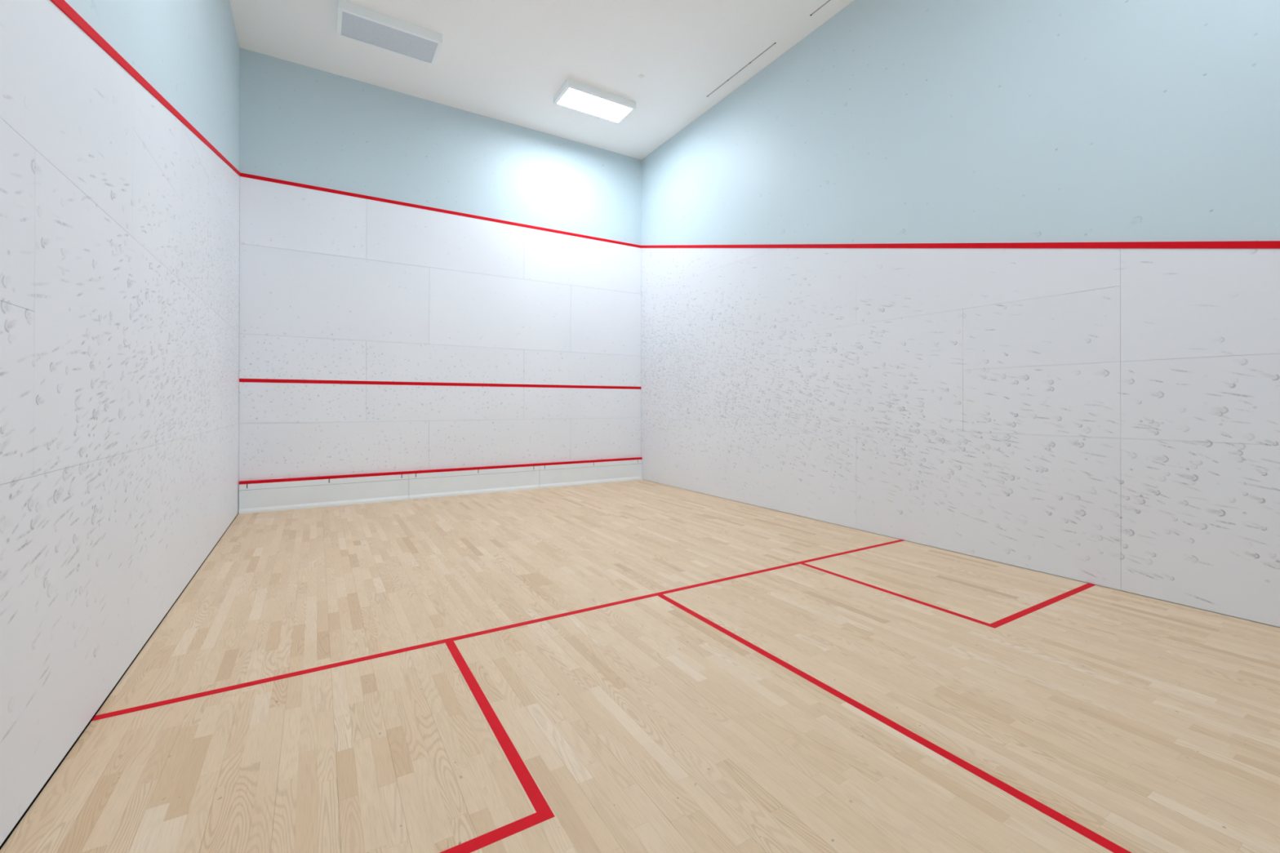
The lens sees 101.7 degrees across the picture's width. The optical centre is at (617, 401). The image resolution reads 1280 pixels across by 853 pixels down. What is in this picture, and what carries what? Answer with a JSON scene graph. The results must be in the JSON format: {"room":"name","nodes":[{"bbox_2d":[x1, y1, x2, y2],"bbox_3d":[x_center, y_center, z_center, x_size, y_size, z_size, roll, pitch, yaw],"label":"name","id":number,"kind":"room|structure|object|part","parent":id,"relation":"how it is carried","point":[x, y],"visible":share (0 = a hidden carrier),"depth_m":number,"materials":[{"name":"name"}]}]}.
{"room":"squash court","nodes":[
{"label":"squash court","id":0,"kind":"room"},
{"bbox_2d":[0,0,239,849],"bbox_3d":[-2.770,-1.692,2.818,0.196,6.547,9.560,0,0,-30],"label":"wall","id":1,"kind":"structure","parent":0,"point":[120,174],"depth_m":2.55,"materials":[{"name":"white paint"}]},
{"bbox_2d":[237,47,641,514],"bbox_3d":[-2.357,-1.669,8.675,6.760,6.547,0.196,0,0,-30],"label":"wall","id":2,"kind":"structure","parent":0,"point":[424,284],"depth_m":8.16,"materials":[{"name":"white paint"}]},
{"bbox_2d":[229,0,853,159],"bbox_3d":[0.082,-4.867,4.479,6.420,0.180,9.560,0,0,-30],"label":"ceiling","id":3,"kind":"structure","parent":0,"point":[505,60],"depth_m":7.04,"materials":[{"name":"paint"}]},
{"bbox_2d":[336,0,442,66],"bbox_3d":[-2.928,-4.717,6.694,1.198,0.108,0.548,0,0,-30],"label":"ceiling lamp","id":4,"kind":"object","parent":3,"relation":"attached to","point":[355,23],"visible":1,"depth_m":6.62,"materials":[{"name":"white plastic"}]},
{"bbox_2d":[553,78,636,124],"bbox_3d":[-0.356,-4.709,8.200,1.198,0.108,0.548,0,0,-30],"label":"ceiling lamp","id":5,"kind":"object","parent":3,"relation":"attached to","point":[573,95],"visible":1,"depth_m":8.12,"materials":[{"name":"white plastic"}]},
{"bbox_2d":[557,88,631,122],"bbox_3d":[-0.356,-4.666,8.200,1.110,0.005,0.472,0,0,-30],"label":"diffuser","id":6,"kind":"object","parent":5,"relation":"attached to","point":[599,105],"depth_m":8.18,"materials":[{"name":"white plastic"}]},
{"bbox_2d":[706,42,776,96],"bbox_3d":[1.742,-4.762,7.509,0.032,0.004,1.400,0,0,-30],"label":"ceiling vent","id":7,"kind":"object","parent":3,"relation":"in","point":[774,43],"visible":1,"depth_m":7.43,"materials":[{"name":"grey metal"}]},
{"bbox_2d":[808,0,831,16],"bbox_3d":[2.722,-4.767,5.815,0.032,0.004,1.400,0,0,-30],"label":"ceiling vent","id":8,"kind":"object","parent":3,"relation":"in","point":[828,1],"visible":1,"depth_m":6.29,"materials":[{"name":"grey metal"}]},
{"bbox_2d":[0,480,1279,852],"bbox_3d":[0.076,1.540,4.455,6.420,0.101,9.560,0,0,-30],"label":"floor","id":9,"kind":"structure","parent":0,"point":[636,666],"depth_m":2.55,"materials":[{"name":"brown wood"}]},
{"bbox_2d":[238,457,642,514],"bbox_3d":[-2.296,1.288,8.558,6.391,0.432,0.063,0,0,-30],"label":"tin","id":10,"kind":"object","parent":9,"relation":"on","point":[295,493],"visible":1,"depth_m":8.11,"materials":[{"name":"white paint"}]},
{"bbox_3d":[-4.131,1.465,7.467,2.120,0.066,0.014,0,0,-30],"label":"kick rail","id":11,"kind":"part","parent":10,"relation":"part of","materials":[{"name":"white metal"}]},
{"bbox_3d":[-2.287,1.471,8.534,2.132,0.066,0.014,0,0,-30],"label":"kick rail","id":12,"kind":"part","parent":10,"relation":"part of","materials":[{"name":"white metal"}]},
{"bbox_3d":[-0.441,1.476,9.603,2.127,0.066,0.014,0,0,-30],"label":"kick rail","id":13,"kind":"part","parent":10,"relation":"part of","materials":[{"name":"white metal"}]},
{"bbox_2d":[640,0,1279,627],"bbox_3d":[2.928,-1.674,6.116,0.196,6.547,9.560,0,0,-30],"label":"wall","id":14,"kind":"structure","parent":0,"point":[998,281],"depth_m":4.83,"materials":[{"name":"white paint"}]}
]}

